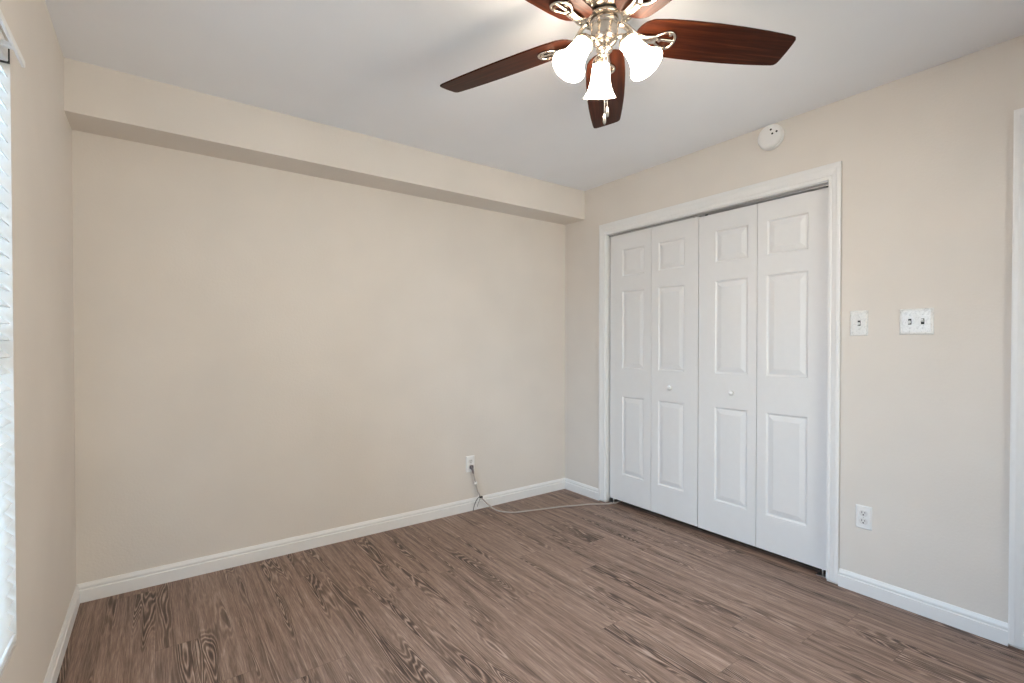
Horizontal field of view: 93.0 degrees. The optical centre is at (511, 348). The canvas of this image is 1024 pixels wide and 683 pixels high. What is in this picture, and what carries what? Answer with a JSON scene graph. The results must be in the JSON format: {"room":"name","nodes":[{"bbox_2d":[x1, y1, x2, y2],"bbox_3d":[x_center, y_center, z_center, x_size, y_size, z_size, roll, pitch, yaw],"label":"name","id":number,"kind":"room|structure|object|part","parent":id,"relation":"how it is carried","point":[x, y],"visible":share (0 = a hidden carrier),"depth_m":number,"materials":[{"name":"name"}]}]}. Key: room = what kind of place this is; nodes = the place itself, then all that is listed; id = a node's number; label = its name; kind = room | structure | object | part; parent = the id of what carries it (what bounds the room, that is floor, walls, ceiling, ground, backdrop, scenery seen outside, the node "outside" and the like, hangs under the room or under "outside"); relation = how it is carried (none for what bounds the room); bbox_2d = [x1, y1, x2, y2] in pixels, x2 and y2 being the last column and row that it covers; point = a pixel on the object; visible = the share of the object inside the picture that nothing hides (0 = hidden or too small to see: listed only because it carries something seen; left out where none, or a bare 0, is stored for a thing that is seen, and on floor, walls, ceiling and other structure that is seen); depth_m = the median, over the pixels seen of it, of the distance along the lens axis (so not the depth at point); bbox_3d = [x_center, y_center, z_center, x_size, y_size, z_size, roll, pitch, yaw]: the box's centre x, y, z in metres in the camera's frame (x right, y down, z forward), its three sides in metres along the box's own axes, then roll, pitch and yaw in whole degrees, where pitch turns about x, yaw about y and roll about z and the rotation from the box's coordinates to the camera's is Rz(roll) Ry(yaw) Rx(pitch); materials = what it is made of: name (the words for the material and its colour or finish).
{"room":"empty bedroom","nodes":[
{"label":"empty bedroom","id":0,"kind":"room"},
{"bbox_2d":[0,0,75,682],"bbox_3d":[-0.950,-0.008,0.665,0.120,2.442,3.894,0,1,-36],"label":"wall","id":1,"kind":"structure","parent":0,"point":[38,133],"depth_m":1.58,"materials":[{"name":"paint"}]},
{"bbox_2d":[0,9,24,672],"bbox_3d":[-0.936,-0.007,0.732,0.080,1.607,1.430,0,1,-36],"label":"window blind","id":2,"kind":"object","parent":1,"relation":"attached to","point":[8,638],"visible":1,"depth_m":1.27,"materials":[{"name":"white plastic"}]},
{"bbox_3d":[-0.944,0.787,0.731,0.048,0.018,1.424,0,1,-36],"label":"rail","id":3,"kind":"part","parent":2,"relation":"part of","materials":[{"name":"white plastic"}]},
{"bbox_2d":[43,584,79,682],"bbox_3d":[-0.931,1.168,0.766,0.014,0.088,3.774,0,1,-36],"label":"baseboard","id":4,"kind":"structure","parent":1,"relation":"attached to","point":[52,674],"depth_m":1.90,"materials":[{"name":"white paint"}]},
{"bbox_2d":[72,130,564,583],"bbox_3d":[-0.561,-0.038,3.433,4.011,2.442,0.120,0,1,-36],"label":"wall","id":5,"kind":"structure","parent":0,"point":[262,355],"depth_m":2.81,"materials":[{"name":"paint"}]},
{"bbox_2d":[77,478,564,602],"bbox_3d":[-0.796,1.141,3.191,3.091,0.088,0.014,0,1,-36],"label":"baseboard","id":6,"kind":"structure","parent":5,"relation":"attached to","point":[119,584],"depth_m":2.81,"materials":[{"name":"white paint"}]},
{"bbox_2d":[466,455,474,472],"bbox_3d":[-0.303,0.839,3.551,0.072,0.118,0.009,0,1,-36],"label":"wall outlet","id":7,"kind":"object","parent":5,"relation":"attached to","point":[470,460],"visible":1,"depth_m":3.54,"materials":[{"name":"white plastic"}]},
{"bbox_2d":[64,57,584,224],"bbox_3d":[-0.733,-1.143,3.079,3.091,0.226,0.230,0,1,-36],"label":"soffit","id":8,"kind":"structure","parent":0,"point":[98,100],"depth_m":2.62,"materials":[{"name":"paint"}]},
{"bbox_2d":[45,0,1023,190],"bbox_3d":[0.587,-1.272,1.847,4.011,0.060,4.014,0,1,-36],"label":"ceiling","id":9,"kind":"structure","parent":0,"point":[374,68],"depth_m":2.14,"materials":[{"name":"paint"}]},
{"bbox_2d":[440,0,795,127],"bbox_3d":[0.297,-0.996,1.616,1.261,0.486,1.280,0,1,-36],"label":"ceiling fan","id":10,"kind":"object","parent":9,"relation":"hanging from","point":[644,48],"visible":1,"depth_m":1.66,"materials":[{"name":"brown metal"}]},
{"bbox_3d":[-0.022,-1.064,1.839,0.556,0.006,0.158,-2,13,30],"label":"blade","id":11,"kind":"part","parent":10,"relation":"part of","materials":[{"name":"brown wood"}]},
{"bbox_3d":[0.028,-1.059,1.388,0.556,0.006,0.158,-3,16,-42],"label":"blade","id":12,"kind":"part","parent":10,"relation":"part of","materials":[{"name":"brown wood"}]},
{"bbox_3d":[0.198,-0.958,1.593,0.131,0.141,0.116,0,1,-36],"label":"lamp shade","id":13,"kind":"part","parent":10,"relation":"part of","materials":[{"name":"white glass"}]},
{"bbox_3d":[0.218,-0.982,1.602,0.061,0.076,0.044,0,1,-36],"label":"bulb","id":14,"kind":"part","parent":10,"relation":"part of","materials":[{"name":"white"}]},
{"bbox_3d":[0.272,-1.033,1.627,0.065,0.031,0.015,0,1,-27],"label":"lamp arm","id":15,"kind":"part","parent":10,"relation":"part of","materials":[{"name":"silver metal"}]},
{"bbox_3d":[0.320,-0.962,1.769,0.113,0.137,0.114,0,1,-36],"label":"lamp shade","id":16,"kind":"part","parent":10,"relation":"part of","materials":[{"name":"white glass"}]},
{"bbox_3d":[0.309,-0.895,1.625,0.003,0.242,0.004,0,1,-36],"label":"pull chain","id":17,"kind":"part","parent":10,"relation":"part of","materials":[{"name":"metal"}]},
{"bbox_3d":[0.391,-1.066,2.026,0.158,0.006,0.556,-13,-4,11],"label":"blade","id":18,"kind":"part","parent":10,"relation":"part of","materials":[{"name":"brown wood"}]},
{"bbox_3d":[0.319,-0.907,1.625,0.003,0.218,0.004,0,1,-36],"label":"pull chain","id":19,"kind":"part","parent":10,"relation":"part of","materials":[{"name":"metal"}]},
{"bbox_3d":[0.352,-1.033,1.623,0.065,0.031,0.015,0,1,33],"label":"lamp arm","id":20,"kind":"part","parent":10,"relation":"part of","materials":[{"name":"silver metal"}]},
{"bbox_3d":[0.426,-0.958,1.583,0.114,0.141,0.129,0,1,-36],"label":"lamp shade","id":21,"kind":"part","parent":10,"relation":"part of","materials":[{"name":"white glass"}]},
{"bbox_3d":[0.472,-1.058,1.296,0.158,0.006,0.556,14,-3,-24],"label":"blade","id":22,"kind":"part","parent":10,"relation":"part of","materials":[{"name":"brown wood"}]},
{"bbox_3d":[0.696,-1.062,1.690,0.556,0.006,0.158,2,-13,-6],"label":"blade","id":23,"kind":"part","parent":10,"relation":"part of","materials":[{"name":"brown wood"}]},
{"bbox_2d":[56,489,1023,682],"bbox_3d":[0.587,1.225,1.874,4.011,0.050,4.014,0,1,-36],"label":"floor","id":24,"kind":"structure","parent":0,"point":[620,592],"depth_m":2.13,"materials":[{"name":"plastic"}]},
{"bbox_2d":[470,465,620,512],"bbox_3d":[0.305,1.013,3.622,1.232,0.335,0.127,0,1,-12],"label":"power cord","id":25,"kind":"object","parent":24,"relation":"on","point":[471,466],"visible":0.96,"depth_m":3.55,"materials":[{"name":"white plastic"}]},
{"bbox_2d":[565,35,1023,649],"bbox_3d":[1.644,-0.029,2.558,0.120,2.442,3.894,0,1,-36],"label":"wall","id":26,"kind":"structure","parent":0,"point":[926,156],"depth_m":2.21,"materials":[{"name":"paint"}]},
{"bbox_2d":[565,478,599,500],"bbox_3d":[0.561,1.133,3.942,0.014,0.088,0.401,0,1,-36],"label":"baseboard","id":27,"kind":"structure","parent":26,"relation":"attached to","point":[580,488],"depth_m":3.93,"materials":[{"name":"white paint"}]},
{"bbox_2d":[609,184,828,236],"bbox_3d":[1.208,-0.852,3.127,0.032,0.021,1.520,0,1,-36],"label":"door track","id":28,"kind":"object","parent":26,"relation":"attached to","point":[824,185],"visible":0.82,"depth_m":2.90,"materials":[{"name":"metal"}]},
{"bbox_2d":[609,217,698,525],"bbox_3d":[0.977,0.165,3.432,0.070,2.034,0.754,0,1,-36],"label":"door","id":29,"kind":"structure","parent":28,"relation":"hanging from","point":[654,281],"depth_m":3.38,"materials":[{"name":"white paint"}]},
{"bbox_2d":[698,187,827,577],"bbox_3d":[1.423,0.175,2.820,0.070,2.027,0.752,0,1,-36],"label":"door","id":30,"kind":"structure","parent":28,"relation":"hanging from","point":[763,267],"depth_m":2.77,"materials":[{"name":"white paint"}]},
{"bbox_2d":[598,161,841,582],"bbox_3d":[1.210,0.113,3.139,0.138,2.118,1.644,0,1,-36],"label":"door frame","id":31,"kind":"structure","parent":26,"relation":"attached to","point":[831,174],"depth_m":2.56,"materials":[{"name":"white paint"}]},
{"bbox_2d":[758,124,783,150],"bbox_3d":[1.432,-1.177,2.700,0.039,0.138,0.138,0,1,-36],"label":"smoke detector","id":32,"kind":"object","parent":26,"relation":"attached to","point":[771,136],"visible":1,"depth_m":2.68,"materials":[{"name":"white plastic"}]},
{"bbox_2d":[850,310,867,335],"bbox_3d":[1.691,-0.126,2.373,0.020,0.122,0.076,0,1,-36],"label":"light switch","id":33,"kind":"object","parent":26,"relation":"attached to","point":[858,320],"visible":1,"depth_m":2.37,"materials":[{"name":"white plastic"}]},
{"bbox_2d":[856,504,871,530],"bbox_3d":[1.711,0.819,2.366,0.009,0.113,0.068,0,1,-36],"label":"wall outlet","id":34,"kind":"object","parent":26,"relation":"attached to","point":[863,513],"visible":1,"depth_m":2.36,"materials":[{"name":"white plastic"}]},
{"bbox_2d":[859,518,867,524],"bbox_3d":[1.709,0.839,2.364,0.003,0.027,0.034,0,1,-36],"label":"receptacle","id":35,"kind":"object","parent":34,"relation":"attached to","point":[862,521],"depth_m":2.36,"materials":[{"name":"white plastic"}]},
{"bbox_2d":[859,510,867,516],"bbox_3d":[1.709,0.800,2.364,0.003,0.027,0.034,0,1,-36],"label":"receptacle","id":36,"kind":"object","parent":34,"relation":"attached to","point":[862,513],"depth_m":2.36,"materials":[{"name":"white plastic"}]},
{"bbox_2d":[900,308,933,334],"bbox_3d":[1.822,-0.124,2.193,0.020,0.118,0.123,0,1,-36],"label":"light switch","id":37,"kind":"object","parent":26,"relation":"attached to","point":[918,321],"visible":1,"depth_m":2.19,"materials":[{"name":"white plastic"}]},
{"bbox_2d":[838,568,1008,645],"bbox_3d":[1.826,1.152,2.208,0.014,0.088,0.605,0,1,-36],"label":"baseboard","id":38,"kind":"structure","parent":26,"relation":"attached to","point":[995,630],"depth_m":2.16,"materials":[{"name":"white paint"}]},
{"bbox_2d":[1008,108,1023,647],"bbox_3d":[2.309,0.121,1.633,0.138,2.135,0.875,0,1,-36],"label":"door frame","id":39,"kind":"structure","parent":26,"relation":"attached to","point":[1016,491],"depth_m":1.93,"materials":[{"name":"white paint"}]}
]}

